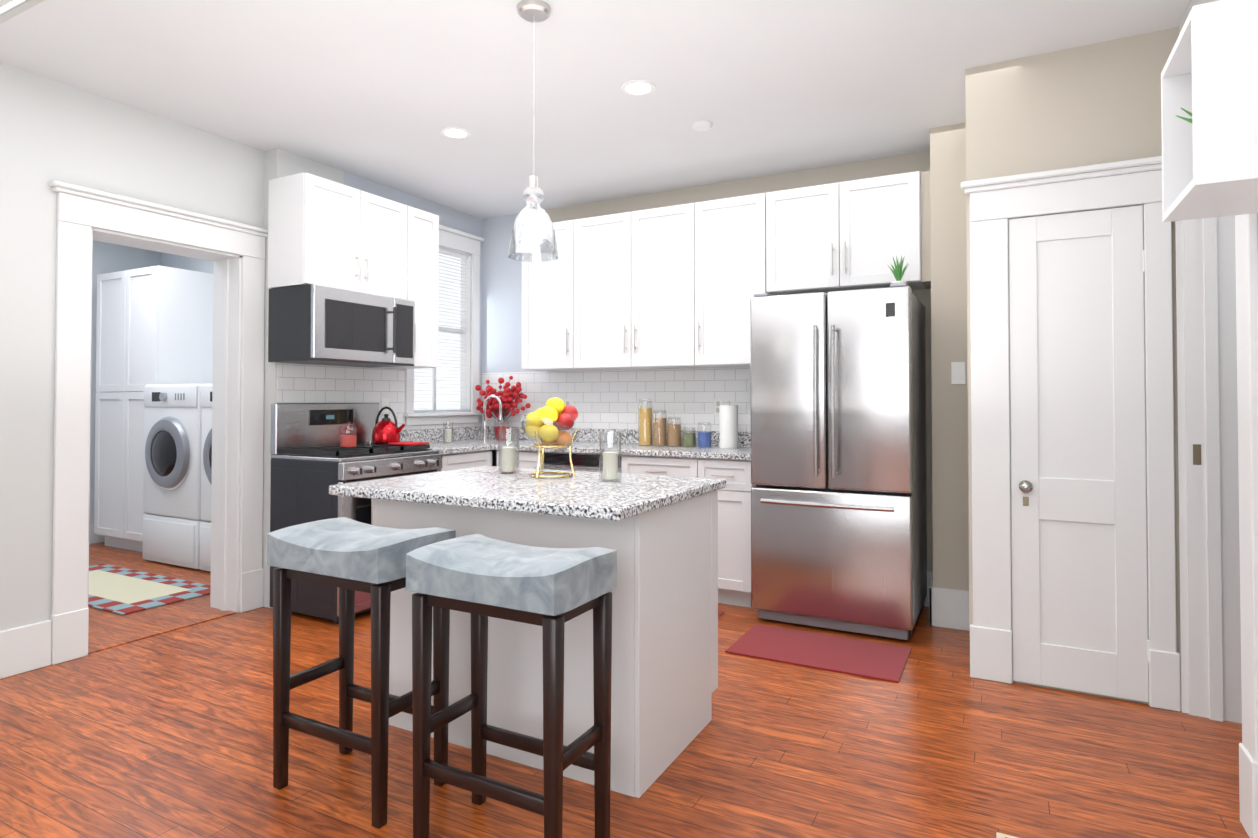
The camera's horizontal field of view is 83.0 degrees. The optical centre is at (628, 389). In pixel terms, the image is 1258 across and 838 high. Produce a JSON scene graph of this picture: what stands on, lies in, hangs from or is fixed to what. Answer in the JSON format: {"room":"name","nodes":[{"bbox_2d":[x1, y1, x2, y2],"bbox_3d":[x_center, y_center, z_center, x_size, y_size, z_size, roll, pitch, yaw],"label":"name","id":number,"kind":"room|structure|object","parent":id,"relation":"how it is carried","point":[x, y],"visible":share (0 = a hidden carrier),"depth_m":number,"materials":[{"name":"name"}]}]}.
{"room":"kitchen","nodes":[
{"label":"kitchen","id":0,"kind":"room"},
{"bbox_2d":[89,240,159,524],"bbox_3d":[-5.123,-0.050,5.512,0.250,2.740,3.180,0,-1,28],"label":"wall","id":1,"kind":"structure","parent":0,"point":[109,258],"depth_m":6.20,"materials":[{"name":"paint"}]},
{"bbox_2d":[89,524,104,543],"bbox_3d":[-5.011,1.239,5.416,0.020,0.160,2.650,0,-1,28],"label":"baseboard","id":2,"kind":"structure","parent":1,"relation":"attached to","point":[93,538],"depth_m":6.13,"materials":[{"name":"white wood"}]},
{"bbox_2d":[0,63,264,630],"bbox_3d":[-3.306,-0.099,2.475,0.250,2.740,4.220,0,-1,28],"label":"wall","id":3,"kind":"structure","parent":0,"point":[51,130],"depth_m":3.31,"materials":[{"name":"white paint"}]},
{"bbox_2d":[0,620,51,678],"bbox_3d":[-3.429,1.158,1.935,0.020,0.210,3.126,0,-1,28],"label":"baseboard","id":4,"kind":"structure","parent":3,"relation":"attached to","point":[25,648],"depth_m":3.22,"materials":[{"name":"white wood"}]},
{"bbox_2d":[49,180,267,664],"bbox_3d":[-2.541,0.164,3.850,0.308,2.258,1.125,0,-1,28],"label":"trim","id":5,"kind":"structure","parent":3,"relation":"attached to","point":[237,569],"depth_m":3.85,"materials":[{"name":"white wood"}]},
{"bbox_2d":[88,610,236,653],"bbox_3d":[-2.483,1.290,3.805,0.075,0.006,0.756,0,-1,28],"label":"threshold","id":6,"kind":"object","parent":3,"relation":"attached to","point":[152,633],"depth_m":3.76,"materials":[{"name":"brown wood"}]},
{"bbox_2d":[160,252,213,273],"bbox_3d":[-3.089,-0.041,6.090,2.760,2.740,0.250,0,-1,28],"label":"wall","id":7,"kind":"structure","parent":0,"point":[168,260],"depth_m":6.46,"materials":[{"name":"blue paint"}]},
{"bbox_2d":[262,148,481,608],"bbox_3d":[-1.710,-0.055,5.222,0.250,2.740,2.130,0,-1,28],"label":"wall","id":8,"kind":"structure","parent":0,"point":[279,163],"depth_m":4.35,"materials":[{"name":"grey paint"}]},
{"bbox_2d":[268,172,438,368],"bbox_3d":[-1.711,-0.690,4.568,0.364,1.070,1.073,0,-1,28],"label":"upper cabinet","id":9,"kind":"object","parent":8,"relation":"attached to","point":[325,232],"visible":0.85,"depth_m":4.34,"materials":[{"name":"white wood"}]},
{"bbox_2d":[268,284,414,366],"bbox_3d":[-1.742,-0.371,4.412,0.452,0.431,0.770,0,-1,28],"label":"microwave","id":10,"kind":"object","parent":9,"relation":"attached to","point":[316,324],"visible":1,"depth_m":4.16,"materials":[{"name":"silver metal"}]},
{"bbox_2d":[277,363,480,429],"bbox_3d":[-1.657,0.435,5.046,0.003,1.154,1.863,0,-1,28],"label":"wall tile","id":11,"kind":"structure","parent":8,"relation":"attached to","point":[298,383],"depth_m":4.67,"materials":[{"name":"white tile"}]},
{"bbox_2d":[381,399,388,414],"bbox_3d":[-1.700,0.123,4.953,0.006,0.115,0.070,0,-1,28],"label":"electrical outlet plate","id":12,"kind":"object","parent":11,"relation":"attached to","point":[384,402],"depth_m":4.95,"materials":[{"name":"white plastic"}]},
{"bbox_2d":[400,427,483,442],"bbox_3d":[-1.481,0.348,5.350,0.020,0.100,1.126,0,-1,28],"label":"backsplash","id":13,"kind":"structure","parent":8,"relation":"attached to","point":[435,435],"depth_m":5.39,"materials":[{"name":"grey stone"}]},
{"bbox_2d":[403,224,483,425],"bbox_3d":[-1.462,-0.490,5.505,0.170,1.520,0.850,0,-1,28],"label":"window","id":14,"kind":"structure","parent":8,"relation":"in","point":[450,381],"depth_m":5.68,"materials":[{"name":"white"}]},
{"bbox_2d":[0,0,1190,218],"bbox_3d":[-1.455,-1.526,2.635,9.550,0.120,6.800,0,-1,28],"label":"ceiling","id":15,"kind":"structure","parent":0,"point":[384,92],"depth_m":3.30,"materials":[{"name":"paint"}]},
{"bbox_2d":[0,0,44,23],"bbox_3d":[-1.527,-1.263,1.591,2.200,0.440,0.525,0,-1,28],"label":"chandelier","id":16,"kind":"object","parent":15,"relation":"hanging from","point":[11,9],"depth_m":1.94,"materials":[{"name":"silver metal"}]},
{"bbox_2d":[440,127,470,138],"bbox_3d":[-0.974,-1.440,3.998,0.170,0.008,0.170,0,-1,28],"label":"recessed light","id":17,"kind":"object","parent":15,"relation":"in","point":[456,132],"visible":1,"depth_m":3.98,"materials":[{"name":"white plastic"}]},
{"bbox_2d":[508,0,558,261],"bbox_3d":[-0.366,-0.985,2.727,0.192,0.960,0.192,0,-1,28],"label":"pendant light","id":18,"kind":"object","parent":15,"relation":"hanging from","point":[535,11],"visible":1,"depth_m":2.70,"materials":[{"name":"white glass"}]},
{"bbox_2d":[621,79,655,95],"bbox_3d":[0.045,-1.450,3.423,0.170,0.008,0.170,0,-1,28],"label":"recessed light","id":19,"kind":"object","parent":15,"relation":"in","point":[638,87],"visible":1,"depth_m":3.41,"materials":[{"name":"white plastic"}]},
{"bbox_2d":[692,120,711,130],"bbox_3d":[0.401,-1.435,3.879,0.110,0.022,0.110,0,-1,28],"label":"smoke detector","id":20,"kind":"object","parent":15,"relation":"attached to","point":[703,125],"visible":0.98,"depth_m":3.85,"materials":[{"name":"white plastic"}]},
{"bbox_2d":[0,542,1248,837],"bbox_3d":[-1.455,1.323,2.590,9.550,0.100,6.800,0,-1,28],"label":"floor","id":21,"kind":"structure","parent":0,"point":[168,734],"depth_m":2.46,"materials":[{"name":"brown wood"}]},
{"bbox_2d":[88,564,210,614],"bbox_3d":[-3.421,1.302,4.699,1.500,0.009,0.620,0,-1,28],"label":"rug","id":22,"kind":"object","parent":21,"relation":"on","point":[119,590],"visible":0.54,"depth_m":4.60,"materials":[{"name":"beige fabric"}]},
{"bbox_2d":[94,265,212,551],"bbox_3d":[-3.966,0.179,6.057,0.880,2.300,0.618,0,-1,28],"label":"laundry cabinet","id":23,"kind":"object","parent":21,"relation":"on","point":[154,325],"visible":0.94,"depth_m":5.79,"materials":[{"name":"white wood"}]},
{"bbox_2d":[142,384,202,568],"bbox_3d":[-3.285,0.637,5.572,0.710,1.343,0.751,0,-1,28],"label":"washer","id":24,"kind":"object","parent":21,"relation":"on","point":[172,520],"visible":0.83,"depth_m":5.24,"materials":[{"name":"white enameled metal"},{"name":"gray plastic"},{"name":"glass"}]},
{"bbox_2d":[199,383,211,571],"bbox_3d":[-2.641,0.632,5.229,0.710,1.343,0.751,0,-1,28],"label":"dryer","id":25,"kind":"object","parent":21,"relation":"on","point":[206,476],"visible":0.21,"depth_m":5.08,"materials":[{"name":"white metal"}]},
{"bbox_2d":[270,403,441,623],"bbox_3d":[-1.609,0.693,4.323,0.701,1.215,0.772,0,-1,28],"label":"range","id":26,"kind":"object","parent":21,"relation":"on","point":[312,461],"visible":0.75,"depth_m":4.09,"materials":[{"name":"grey metal"}]},
{"bbox_2d":[339,423,356,447],"bbox_3d":[-1.691,0.276,4.284,0.100,0.146,0.100,0,-1,28],"label":"jar","id":27,"kind":"object","parent":26,"relation":"on","point":[347,441],"visible":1,"depth_m":4.25,"materials":[{"name":"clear glass"}]},
{"bbox_2d":[364,441,375,446],"bbox_3d":[-1.582,0.333,4.338,0.068,0.035,0.068,0,-1,28],"label":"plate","id":28,"kind":"object","parent":26,"relation":"on","point":[370,443],"visible":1,"depth_m":4.34,"materials":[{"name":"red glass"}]},
{"bbox_2d":[372,406,404,443],"bbox_3d":[-1.574,0.234,4.652,0.222,0.243,0.180,0,-1,28],"label":"kettle","id":29,"kind":"object","parent":26,"relation":"on","point":[386,430],"visible":0.98,"depth_m":4.61,"materials":[{"name":"red metal"}]},
{"bbox_2d":[388,442,428,445],"bbox_3d":[-1.409,0.347,4.546,0.190,0.012,0.170,0,-1,28],"label":"cloth","id":30,"kind":"object","parent":26,"relation":"on","point":[408,443],"visible":1,"depth_m":4.50,"materials":[{"name":"red fabric"}]},
{"bbox_2d":[267,517,455,828],"bbox_3d":[-0.858,0.854,2.283,0.510,0.828,0.325,0,-1,28],"label":"stool","id":31,"kind":"object","parent":21,"relation":"on","point":[348,557],"visible":0.92,"depth_m":2.22,"materials":[{"name":"black wood"}]},
{"bbox_2d":[437,451,491,470],"bbox_3d":[-1.359,0.869,4.935,0.617,0.884,0.522,0,-1,28],"label":"base cabinet","id":32,"kind":"object","parent":21,"relation":"on","point":[474,458],"depth_m":4.79,"materials":[{"name":"white wood"}]},
{"bbox_2d":[429,439,535,454],"bbox_3d":[-1.202,0.413,5.213,0.641,0.035,1.148,0,-1,28],"label":"countertop","id":33,"kind":"structure","parent":32,"relation":"on","point":[458,446],"depth_m":4.98,"materials":[{"name":"grey stone"}]},
{"bbox_2d":[443,422,452,442],"bbox_3d":[-1.332,0.320,5.236,0.072,0.150,0.072,0,-1,28],"label":"candle","id":34,"kind":"object","parent":33,"relation":"on","point":[448,434],"visible":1,"depth_m":5.22,"materials":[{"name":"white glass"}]},
{"bbox_2d":[475,376,530,439],"bbox_3d":[-0.991,0.148,5.601,0.563,0.504,0.167,0,-1,28],"label":"vase","id":35,"kind":"object","parent":33,"relation":"on","point":[508,397],"visible":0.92,"depth_m":5.59,"materials":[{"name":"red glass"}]},
{"bbox_2d":[406,533,616,837],"bbox_3d":[-0.324,0.849,1.976,0.510,0.828,0.315,0,-1,28],"label":"stool","id":36,"kind":"object","parent":21,"relation":"on","point":[480,578],"visible":1,"depth_m":1.93,"materials":[{"name":"black wood"}]},
{"bbox_2d":[497,451,543,468],"bbox_3d":[-0.617,0.873,5.195,0.402,0.884,0.618,0,-1,28],"label":"base cabinet","id":37,"kind":"object","parent":21,"relation":"on","point":[527,459],"depth_m":4.90,"materials":[{"name":"white wood"}]},
{"bbox_2d":[329,466,725,797],"bbox_3d":[-0.356,0.815,2.716,1.220,0.920,0.901,0,-1,28],"label":"kitchen island","id":38,"kind":"object","parent":21,"relation":"on","point":[659,533],"visible":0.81,"depth_m":2.42,"materials":[{"name":"white wood"}]},
{"bbox_2d":[498,428,518,473],"bbox_3d":[-0.516,0.264,3.053,0.088,0.190,0.088,0,-1,28],"label":"candle","id":39,"kind":"object","parent":38,"relation":"on","point":[508,460],"visible":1,"depth_m":3.03,"materials":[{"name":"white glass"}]},
{"bbox_2d":[521,397,579,477],"bbox_3d":[-0.321,0.195,2.914,0.248,0.322,0.237,0,-1,28],"label":"fruit bowl","id":40,"kind":"object","parent":38,"relation":"on","point":[550,420],"visible":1,"depth_m":2.87,"materials":[{"name":"yellow food"}]},
{"bbox_2d":[599,431,621,481],"bbox_3d":[-0.072,0.260,2.761,0.088,0.190,0.088,0,-1,28],"label":"candle","id":41,"kind":"object","parent":38,"relation":"on","point":[610,465],"visible":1,"depth_m":2.74,"materials":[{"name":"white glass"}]},
{"bbox_2d":[544,451,631,473],"bbox_3d":[-0.173,0.869,4.959,0.726,0.884,0.618,0,-1,28],"label":"dishwasher","id":42,"kind":"object","parent":21,"relation":"on","point":[553,460],"depth_m":4.69,"materials":[{"name":"metal"}]},
{"bbox_2d":[632,455,707,477],"bbox_3d":[0.353,0.865,4.679,0.585,0.884,0.618,0,-1,28],"label":"base cabinet","id":43,"kind":"object","parent":21,"relation":"on","point":[641,464],"depth_m":4.39,"materials":[{"name":"white wood"}]},
{"bbox_2d":[708,459,755,607],"bbox_3d":[0.685,0.862,4.503,0.408,0.884,0.618,0,-1,28],"label":"base cabinet","id":44,"kind":"object","parent":21,"relation":"on","point":[734,500],"depth_m":4.20,"materials":[{"name":"white wood"}]},
{"bbox_2d":[496,440,750,458],"bbox_3d":[0.030,0.407,4.845,1.879,0.035,0.641,0,-1,28],"label":"countertop","id":45,"kind":"structure","parent":44,"relation":"on","point":[661,452],"depth_m":4.53,"materials":[{"name":"grey stone"}]},
{"bbox_2d":[638,399,652,445],"bbox_3d":[0.115,0.230,4.944,0.100,0.320,0.100,0,-1,28],"label":"jar","id":46,"kind":"object","parent":45,"relation":"on","point":[645,427],"visible":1,"depth_m":4.91,"materials":[{"name":"clear glass"}]},
{"bbox_2d":[653,410,666,445],"bbox_3d":[0.212,0.267,4.892,0.100,0.245,0.100,0,-1,28],"label":"jar","id":47,"kind":"object","parent":45,"relation":"on","point":[659,431],"visible":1,"depth_m":4.85,"materials":[{"name":"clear glass"}]},
{"bbox_2d":[667,417,680,446],"bbox_3d":[0.309,0.288,4.840,0.096,0.200,0.096,0,-1,28],"label":"jar","id":48,"kind":"object","parent":45,"relation":"on","point":[674,435],"visible":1,"depth_m":4.80,"materials":[{"name":"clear glass"}]},
{"bbox_2d":[682,427,695,446],"bbox_3d":[0.406,0.322,4.788,0.092,0.130,0.092,0,-1,28],"label":"jar","id":49,"kind":"object","parent":45,"relation":"on","point":[689,439],"visible":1,"depth_m":4.76,"materials":[{"name":"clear glass"}]},
{"bbox_2d":[698,422,710,447],"bbox_3d":[0.503,0.304,4.737,0.092,0.165,0.092,0,-1,28],"label":"jar","id":50,"kind":"object","parent":45,"relation":"on","point":[704,439],"visible":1,"depth_m":4.70,"materials":[{"name":"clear glass"}]},
{"bbox_2d":[719,401,737,448],"bbox_3d":[0.653,0.230,4.658,0.120,0.310,0.120,0,-1,28],"label":"paper towel roll","id":51,"kind":"object","parent":45,"relation":"on","point":[728,419],"visible":1,"depth_m":4.61,"materials":[{"name":"white paper"}]},
{"bbox_2d":[725,624,911,682],"bbox_3d":[0.933,1.283,3.495,0.800,0.008,0.480,0,-1,28],"label":"area rug","id":52,"kind":"object","parent":21,"relation":"on","point":[875,660],"visible":0.96,"depth_m":3.46,"materials":[{"name":"red fabric"}]},
{"bbox_2d":[750,283,926,639],"bbox_3d":[1.211,0.375,4.074,0.844,1.813,0.844,0,-1,28],"label":"fridge","id":53,"kind":"object","parent":21,"relation":"on","point":[838,463],"visible":1,"depth_m":3.75,"materials":[{"name":"grey metal"}]},
{"bbox_2d":[888,255,908,283],"bbox_3d":[1.439,-0.607,3.801,0.106,0.205,0.108,0,-1,28],"label":"potted plant","id":54,"kind":"object","parent":53,"relation":"on","point":[898,272],"visible":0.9,"depth_m":3.79,"materials":[{"name":"green plant"}]},
{"bbox_2d":[996,832,1017,837],"bbox_3d":[1.157,1.258,1.891,0.320,0.007,0.125,0,-1,28],"label":"floor vent","id":55,"kind":"object","parent":21,"relation":"in","point":[999,835],"visible":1,"depth_m":2.00,"materials":[{"name":"beige metal"}]},
{"bbox_2d":[482,27,1181,709],"bbox_3d":[1.177,-0.072,4.146,5.860,2.740,1.320,0,-1,28],"label":"wall","id":56,"kind":"structure","parent":0,"point":[1094,103],"depth_m":3.84,"materials":[{"name":"beige paint"}]},
{"bbox_2d":[482,367,750,431],"bbox_3d":[-0.101,0.076,5.284,2.518,0.438,0.006,0,-1,28],"label":"wall tile","id":57,"kind":"structure","parent":56,"relation":"attached to","point":[606,399],"depth_m":5.21,"materials":[{"name":"white tile"}]},
{"bbox_2d":[564,399,571,405],"bbox_3d":[-0.472,0.132,5.472,0.070,0.115,0.007,0,-1,28],"label":"electrical outlet plate","id":58,"kind":"object","parent":57,"relation":"attached to","point":[567,401],"depth_m":5.47,"materials":[{"name":"white plastic"}]},
{"bbox_2d":[713,399,722,414],"bbox_3d":[0.614,0.122,4.895,0.070,0.115,0.007,0,-1,28],"label":"electrical outlet plate","id":59,"kind":"object","parent":57,"relation":"attached to","point":[717,403],"depth_m":4.90,"materials":[{"name":"white plastic"}]},
{"bbox_2d":[484,427,750,446],"bbox_3d":[-0.108,0.346,5.271,2.520,0.100,0.020,0,-1,28],"label":"backsplash","id":60,"kind":"structure","parent":56,"relation":"attached to","point":[587,435],"depth_m":5.28,"materials":[{"name":"grey stone"}]},
{"bbox_2d":[521,171,930,370],"bbox_3d":[0.511,-0.687,4.764,2.822,1.070,0.364,0,-1,28],"label":"upper cabinet","id":61,"kind":"object","parent":56,"relation":"attached to","point":[673,287],"visible":0.98,"depth_m":4.62,"materials":[{"name":"white wood"}]},
{"bbox_2d":[924,572,943,626],"bbox_3d":[1.735,1.192,4.046,0.020,0.210,0.360,0,-1,28],"label":"baseboard","id":62,"kind":"structure","parent":56,"relation":"attached to","point":[934,599],"depth_m":3.88,"materials":[{"name":"white wood"}]},
{"bbox_2d":[951,362,965,383],"bbox_3d":[1.785,-0.087,3.852,0.070,0.120,0.007,0,-1,28],"label":"switch plate","id":63,"kind":"object","parent":56,"relation":"attached to","point":[958,373],"visible":1,"depth_m":3.85,"materials":[{"name":"white plastic"}]},
{"bbox_2d":[961,156,1180,711],"bbox_3d":[1.851,0.174,3.003,0.799,2.212,0.057,0,-1,28],"label":"trim","id":64,"kind":"structure","parent":56,"relation":"attached to","point":[997,204],"depth_m":3.08,"materials":[{"name":"white wood"}]},
{"bbox_2d":[1009,205,1149,701],"bbox_3d":[1.878,0.258,2.972,0.494,2.018,0.080,0,-1,28],"label":"closet door","id":65,"kind":"structure","parent":56,"relation":"in","point":[1078,502],"depth_m":3.00,"materials":[{"name":"white wood"}]},
{"bbox_2d":[1179,0,1218,33],"bbox_3d":[1.114,-0.129,0.585,0.170,2.740,5.030,0,-1,28],"label":"wall","id":66,"kind":"structure","parent":0,"point":[1190,6],"depth_m":2.64,"materials":[{"name":"beige paint"}]},
{"bbox_2d":[1161,0,1257,221],"bbox_3d":[1.376,-0.611,1.575,0.284,0.376,0.350,0,-1,28],"label":"cube shelf","id":67,"kind":"object","parent":66,"relation":"attached to","point":[1209,100],"visible":1,"depth_m":1.47,"materials":[{"name":"white painted wood"}]},
{"bbox_2d":[1175,213,1257,837],"bbox_3d":[2.043,0.147,2.347,0.245,2.245,0.981,0,-1,28],"label":"trim","id":68,"kind":"structure","parent":66,"relation":"attached to","point":[1217,310],"depth_m":2.75,"materials":[{"name":"white wood"}]}
]}

